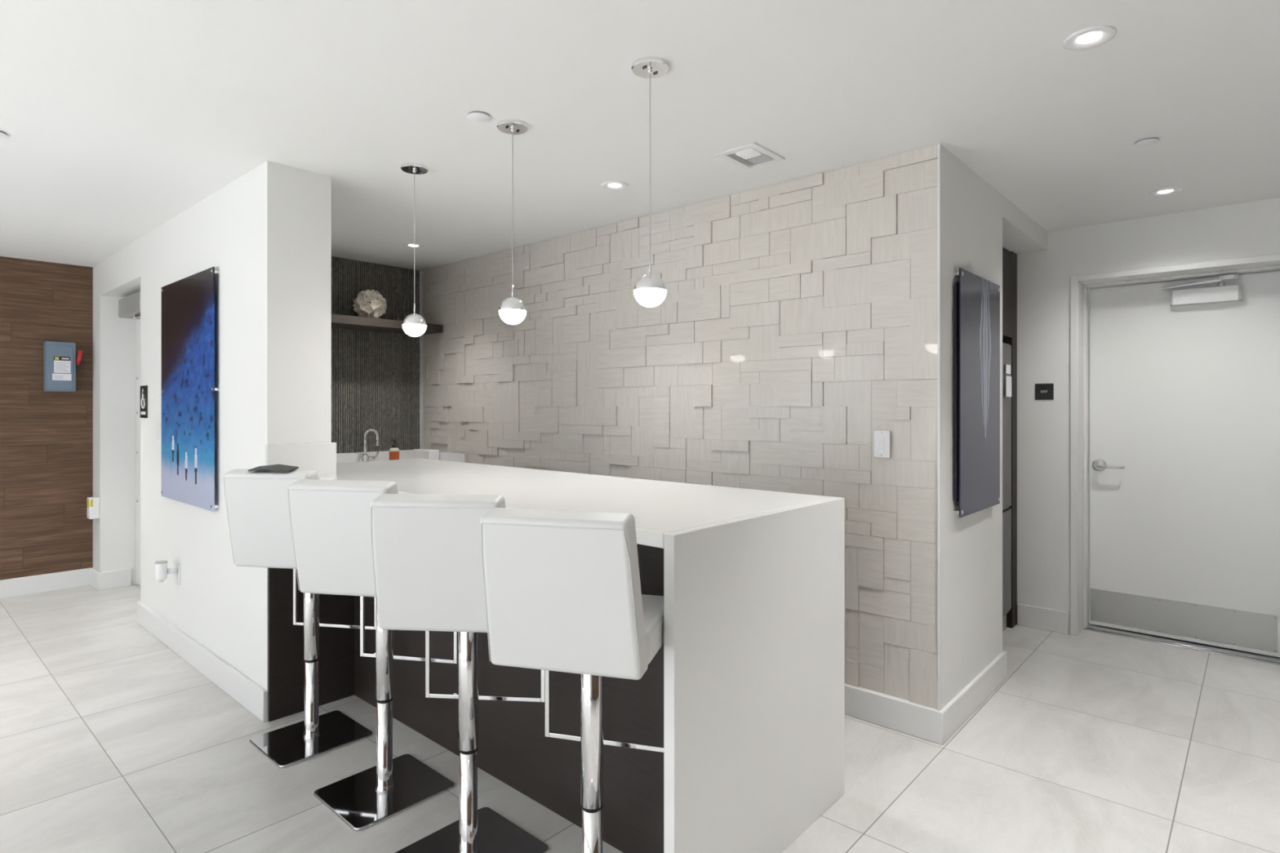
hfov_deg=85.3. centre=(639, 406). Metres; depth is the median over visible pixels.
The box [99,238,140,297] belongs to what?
wall
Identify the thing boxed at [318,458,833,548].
countertop
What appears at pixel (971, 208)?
wall
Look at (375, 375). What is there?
cladding
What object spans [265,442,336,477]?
backsplash
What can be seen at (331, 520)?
bar stool
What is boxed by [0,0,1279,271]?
ceiling
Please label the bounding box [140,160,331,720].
wall
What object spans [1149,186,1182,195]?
recessed light
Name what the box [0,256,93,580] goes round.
wall
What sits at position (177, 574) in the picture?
socket
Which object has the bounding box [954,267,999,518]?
wall art
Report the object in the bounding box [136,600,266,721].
baseboard
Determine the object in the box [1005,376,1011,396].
paper notice
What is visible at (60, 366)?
switch box
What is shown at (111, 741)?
floor
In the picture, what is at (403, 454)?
countertop
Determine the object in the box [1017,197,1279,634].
wall
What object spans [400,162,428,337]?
pendant lamp
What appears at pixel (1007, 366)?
paper notice
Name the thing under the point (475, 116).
sprinkler cover
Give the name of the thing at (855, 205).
cladding
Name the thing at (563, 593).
bar stool
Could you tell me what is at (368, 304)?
sphere
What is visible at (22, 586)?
baseboard
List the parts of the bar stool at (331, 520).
backrest, plate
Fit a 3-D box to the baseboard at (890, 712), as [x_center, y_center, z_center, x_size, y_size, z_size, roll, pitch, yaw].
[0.077,1.333,4.571,4.018,0.135,0.971,0,0,42]
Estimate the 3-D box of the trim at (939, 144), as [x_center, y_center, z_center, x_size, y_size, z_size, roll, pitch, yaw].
[1.248,0.088,2.898,0.008,2.364,0.020,0,0,42]
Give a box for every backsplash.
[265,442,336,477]
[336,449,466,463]
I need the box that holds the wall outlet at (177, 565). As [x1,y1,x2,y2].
[175,562,180,585]
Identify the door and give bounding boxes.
[1088,271,1279,657]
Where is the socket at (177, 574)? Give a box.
[176,568,178,580]
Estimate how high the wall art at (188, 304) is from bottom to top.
1.230 m
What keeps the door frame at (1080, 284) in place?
attached to the wall at (1251, 228)
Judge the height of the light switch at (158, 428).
0.116 m
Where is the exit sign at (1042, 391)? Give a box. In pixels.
[1035,383,1053,399]
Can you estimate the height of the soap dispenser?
0.223 m
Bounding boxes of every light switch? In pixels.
[155,424,161,444]
[873,430,890,457]
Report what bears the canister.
on the plug
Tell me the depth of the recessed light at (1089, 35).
2.06 m
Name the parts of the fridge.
door, door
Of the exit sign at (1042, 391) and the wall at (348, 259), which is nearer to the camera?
the exit sign at (1042, 391)
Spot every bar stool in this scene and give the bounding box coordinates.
[223,468,375,768]
[287,479,457,831]
[369,493,548,852]
[480,507,663,852]
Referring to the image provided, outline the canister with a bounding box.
[155,562,167,581]
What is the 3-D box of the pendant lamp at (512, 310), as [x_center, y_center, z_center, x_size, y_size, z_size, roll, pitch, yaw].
[-0.496,-0.707,2.706,0.120,0.775,0.120,0,0,42]
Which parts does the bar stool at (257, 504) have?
backrest, plate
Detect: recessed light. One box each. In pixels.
[403,243,423,248]
[600,181,628,190]
[1062,25,1116,50]
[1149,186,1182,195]
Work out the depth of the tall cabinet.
4.39 m
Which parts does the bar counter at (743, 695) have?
panel, panel, waterfall panel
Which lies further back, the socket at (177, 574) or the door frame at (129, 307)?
the door frame at (129, 307)
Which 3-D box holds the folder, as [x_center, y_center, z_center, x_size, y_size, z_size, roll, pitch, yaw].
[-1.415,0.237,2.683,0.170,0.025,0.068,0,0,10]
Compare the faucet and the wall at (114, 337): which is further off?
the wall at (114, 337)
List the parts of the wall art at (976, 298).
backing panel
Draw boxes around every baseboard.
[0,567,131,599]
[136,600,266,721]
[844,650,1007,745]
[1017,603,1068,634]
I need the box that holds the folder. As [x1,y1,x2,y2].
[248,464,298,472]
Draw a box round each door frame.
[118,290,140,585]
[1070,253,1279,635]
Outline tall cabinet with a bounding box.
[1002,247,1017,628]
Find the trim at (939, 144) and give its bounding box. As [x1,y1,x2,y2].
[937,142,941,711]
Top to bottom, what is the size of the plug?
0.113 m
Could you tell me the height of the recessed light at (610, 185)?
0.006 m
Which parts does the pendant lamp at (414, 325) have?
cord, globe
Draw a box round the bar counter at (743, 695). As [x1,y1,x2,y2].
[265,442,844,852]
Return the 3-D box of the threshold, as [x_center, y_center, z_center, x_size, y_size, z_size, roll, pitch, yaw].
[3.185,1.393,4.094,0.963,0.013,0.140,0,0,42]
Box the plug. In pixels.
[155,560,177,582]
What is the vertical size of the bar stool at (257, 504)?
1.154 m
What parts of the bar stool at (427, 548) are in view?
backrest, plate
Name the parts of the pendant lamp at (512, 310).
globe, cord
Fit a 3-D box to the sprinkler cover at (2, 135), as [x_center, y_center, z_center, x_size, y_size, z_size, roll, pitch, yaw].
[-2.575,-1.090,2.768,0.084,0.010,0.084,0,0,42]
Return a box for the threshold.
[1083,623,1279,665]
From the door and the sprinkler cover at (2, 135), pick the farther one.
the door
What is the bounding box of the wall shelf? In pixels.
[331,313,443,334]
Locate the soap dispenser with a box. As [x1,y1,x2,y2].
[389,439,399,460]
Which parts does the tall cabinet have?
door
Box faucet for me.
[359,428,379,462]
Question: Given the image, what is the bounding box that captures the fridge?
[1002,342,1011,631]
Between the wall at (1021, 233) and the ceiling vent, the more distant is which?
the wall at (1021, 233)
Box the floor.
[0,584,1279,852]
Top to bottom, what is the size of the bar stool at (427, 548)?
1.154 m
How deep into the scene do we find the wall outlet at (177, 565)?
3.95 m
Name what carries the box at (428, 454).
on the countertop
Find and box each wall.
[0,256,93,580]
[93,263,137,585]
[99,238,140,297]
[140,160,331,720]
[348,258,421,448]
[421,145,1002,709]
[1002,195,1048,253]
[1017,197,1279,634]
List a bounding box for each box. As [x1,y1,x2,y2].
[43,341,82,391]
[86,496,99,519]
[413,448,439,460]
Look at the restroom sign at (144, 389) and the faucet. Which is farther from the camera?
the faucet
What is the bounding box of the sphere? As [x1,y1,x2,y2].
[352,288,386,318]
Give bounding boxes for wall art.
[161,266,218,511]
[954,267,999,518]
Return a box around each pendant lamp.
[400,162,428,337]
[497,119,528,324]
[631,56,668,306]
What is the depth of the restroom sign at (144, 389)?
4.43 m
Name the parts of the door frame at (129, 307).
operator arm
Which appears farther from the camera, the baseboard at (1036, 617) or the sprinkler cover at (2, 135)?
the baseboard at (1036, 617)
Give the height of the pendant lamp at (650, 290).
0.775 m
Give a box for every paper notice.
[1005,364,1010,373]
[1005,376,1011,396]
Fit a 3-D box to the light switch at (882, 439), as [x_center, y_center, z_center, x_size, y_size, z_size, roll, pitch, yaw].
[1.061,0.165,3.049,0.072,0.118,0.010,0,0,42]
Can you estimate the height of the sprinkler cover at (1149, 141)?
0.010 m
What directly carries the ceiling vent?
in the ceiling
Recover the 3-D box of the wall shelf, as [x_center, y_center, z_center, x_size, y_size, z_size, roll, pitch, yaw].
[-2.142,-0.601,4.917,0.330,0.058,1.496,0,0,42]
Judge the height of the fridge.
1.790 m
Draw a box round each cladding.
[331,256,419,453]
[422,144,937,710]
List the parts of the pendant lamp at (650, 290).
stem, globe, cord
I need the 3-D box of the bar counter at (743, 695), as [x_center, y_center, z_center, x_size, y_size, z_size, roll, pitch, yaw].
[-0.724,0.785,3.033,2.876,1.229,1.175,0,0,42]
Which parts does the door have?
lever, kick plate, closer arm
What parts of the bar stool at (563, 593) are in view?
backrest, seat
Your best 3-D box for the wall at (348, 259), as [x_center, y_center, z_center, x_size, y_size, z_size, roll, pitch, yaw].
[-2.325,0.152,5.090,0.145,2.495,1.515,0,0,42]
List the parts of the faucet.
spout, handle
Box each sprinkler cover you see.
[0,130,7,137]
[467,111,490,122]
[1133,137,1159,146]
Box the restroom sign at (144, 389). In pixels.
[140,385,147,417]
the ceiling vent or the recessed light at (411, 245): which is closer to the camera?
the ceiling vent
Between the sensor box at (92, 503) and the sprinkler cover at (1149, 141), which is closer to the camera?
the sprinkler cover at (1149, 141)
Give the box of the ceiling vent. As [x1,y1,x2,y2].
[715,142,785,169]

